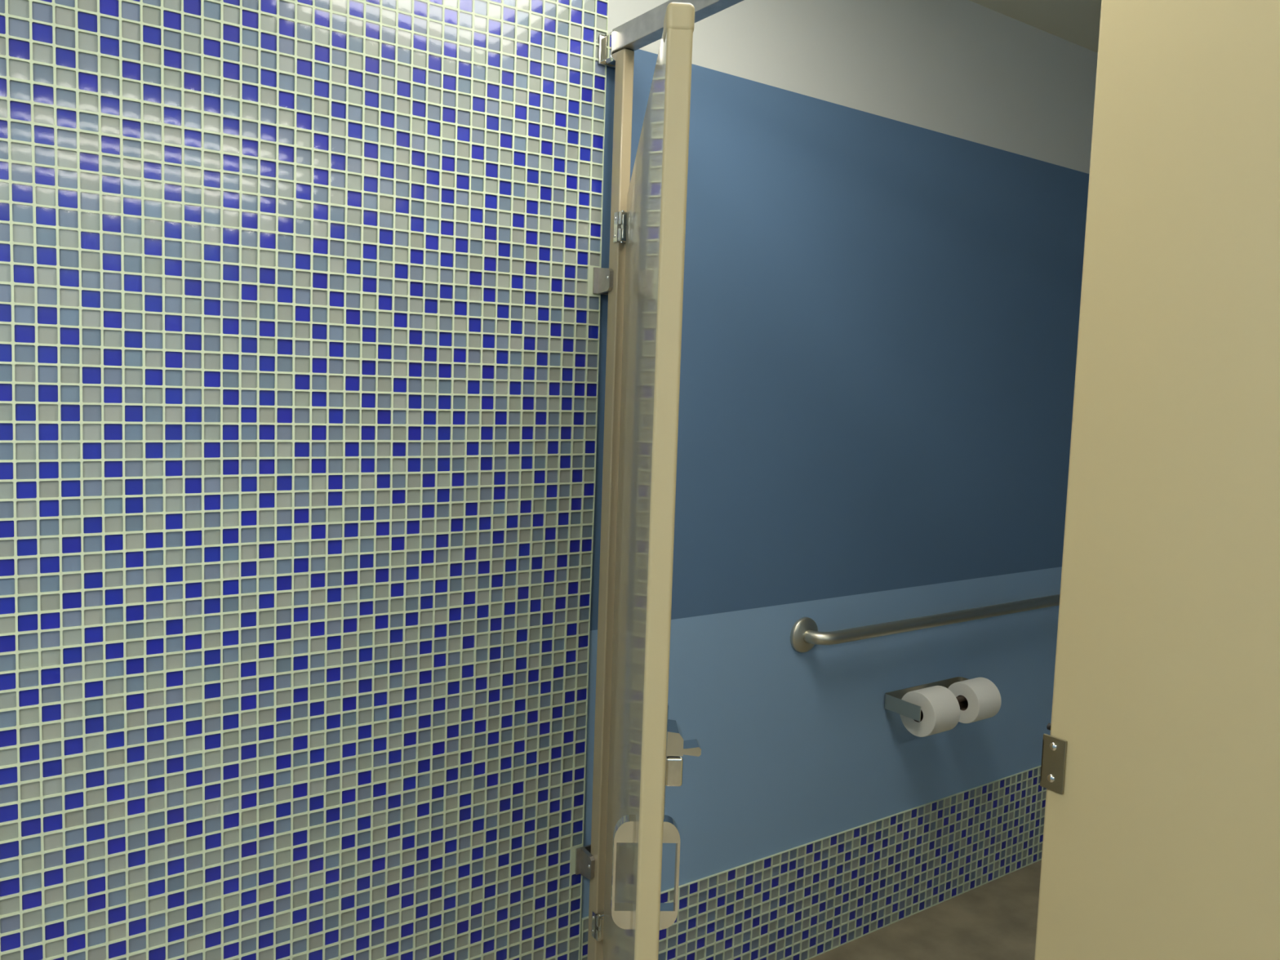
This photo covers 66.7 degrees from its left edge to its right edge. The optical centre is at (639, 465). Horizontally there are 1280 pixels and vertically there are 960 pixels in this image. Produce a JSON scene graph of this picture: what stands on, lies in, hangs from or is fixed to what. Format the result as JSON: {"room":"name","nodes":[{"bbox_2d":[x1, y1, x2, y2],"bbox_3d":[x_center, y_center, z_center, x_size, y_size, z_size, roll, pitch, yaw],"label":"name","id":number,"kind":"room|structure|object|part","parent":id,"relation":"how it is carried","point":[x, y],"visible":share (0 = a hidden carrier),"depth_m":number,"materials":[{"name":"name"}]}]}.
{"room":"public restroom","nodes":[
{"label":"public restroom","id":0,"kind":"room"},
{"bbox_2d":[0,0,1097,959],"bbox_3d":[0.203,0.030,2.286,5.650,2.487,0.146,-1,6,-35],"label":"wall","id":1,"kind":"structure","parent":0,"point":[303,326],"depth_m":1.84,"materials":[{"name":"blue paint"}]},
{"bbox_2d":[790,594,1060,653],"bbox_3d":[0.940,0.405,2.714,1.353,0.087,0.074,-1,6,-35],"label":"grab bar","id":2,"kind":"object","parent":1,"relation":"attached to","point":[802,639],"visible":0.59,"depth_m":2.48,"materials":[{"name":"silver metal"}]},
{"bbox_2d":[884,676,968,721],"bbox_3d":[0.809,0.624,2.616,0.320,0.039,0.122,-1,6,-35],"label":"toilet paper holder","id":3,"kind":"object","parent":1,"relation":"attached to","point":[893,701],"visible":0.55,"depth_m":2.56,"materials":[{"name":"silver metal"}]},
{"bbox_2d":[899,685,959,737],"bbox_3d":[0.756,0.640,2.540,0.102,0.117,0.117,-1,6,-35],"label":"toilet paper roll","id":4,"kind":"object","parent":3,"relation":"attached to","point":[940,708],"visible":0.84,"depth_m":2.50,"materials":[{"name":"white paper"}]},
{"bbox_2d":[947,677,1001,723],"bbox_3d":[0.905,0.637,2.644,0.098,0.110,0.110,-1,6,-35],"label":"toilet paper roll","id":5,"kind":"object","parent":3,"relation":"on","point":[983,697],"visible":0.87,"depth_m":2.61,"materials":[{"name":"white paper"}]},
{"bbox_2d":[808,859,1041,959],"bbox_3d":[1.251,1.473,0.831,5.850,0.100,3.973,-1,6,-35],"label":"floor","id":6,"kind":"structure","parent":0,"point":[997,919],"depth_m":2.65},
{"bbox_2d":[575,48,634,959],"bbox_3d":[-0.073,0.234,1.987,0.061,2.092,0.062,-1,6,-35],"label":"pilaster","id":7,"kind":"object","parent":6,"relation":"on","point":[590,860],"visible":0.98,"depth_m":1.95,"materials":[{"name":"beige metal"}]},
{"bbox_2d":[591,2,701,959],"bbox_3d":[-0.014,0.269,1.486,0.091,1.522,0.979,2,5,-5],"label":"door","id":8,"kind":"structure","parent":7,"relation":"attached to","point":[646,748],"depth_m":1.03,"materials":[{"name":"beige metal"}]},
{"bbox_3d":[-0.018,0.445,1.066,0.024,0.122,0.017,2,5,-3],"label":"door pull","id":9,"kind":"part","parent":8,"relation":"part of","materials":[{"name":"silver metal"}]},
{"bbox_3d":[0.030,0.446,1.069,0.024,0.122,0.017,2,5,-3],"label":"door pull","id":10,"kind":"part","parent":8,"relation":"part of","materials":[{"name":"silver metal"}]},
{"bbox_3d":[0.045,0.306,1.056,0.040,0.010,0.024,2,5,-3],"label":"lever","id":11,"kind":"part","parent":8,"relation":"part of","materials":[{"name":"silver metal"}]},
{"bbox_2d":[1034,0,1279,959],"bbox_3d":[0.750,0.356,0.826,0.050,2.092,0.868,-1,6,-35],"label":"partition","id":12,"kind":"object","parent":6,"relation":"on","point":[1160,766],"visible":1,"depth_m":1.04,"materials":[{"name":"beige metal"}]},
{"bbox_2d":[598,0,743,68],"bbox_3d":[1.013,-0.663,0.410,0.072,0.066,3.722,-1,6,-35],"label":"headrail","id":13,"kind":"object","parent":12,"relation":"on","point":[647,28],"visible":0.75,"depth_m":1.82,"materials":[{"name":"metal"}]},
{"bbox_3d":[1.017,-0.674,0.402,0.033,0.044,3.705,-1,6,-35],"label":"rail","id":14,"kind":"part","parent":13,"relation":"part of","materials":[{"name":"metal"}]},
{"bbox_2d":[968,0,1101,53],"bbox_3d":[1.339,-1.091,0.625,5.850,0.100,3.973,-1,6,-35],"label":"ceiling","id":15,"kind":"structure","parent":0,"point":[1077,22],"depth_m":2.61,"materials":[{"name":"beige paint"}]}
]}

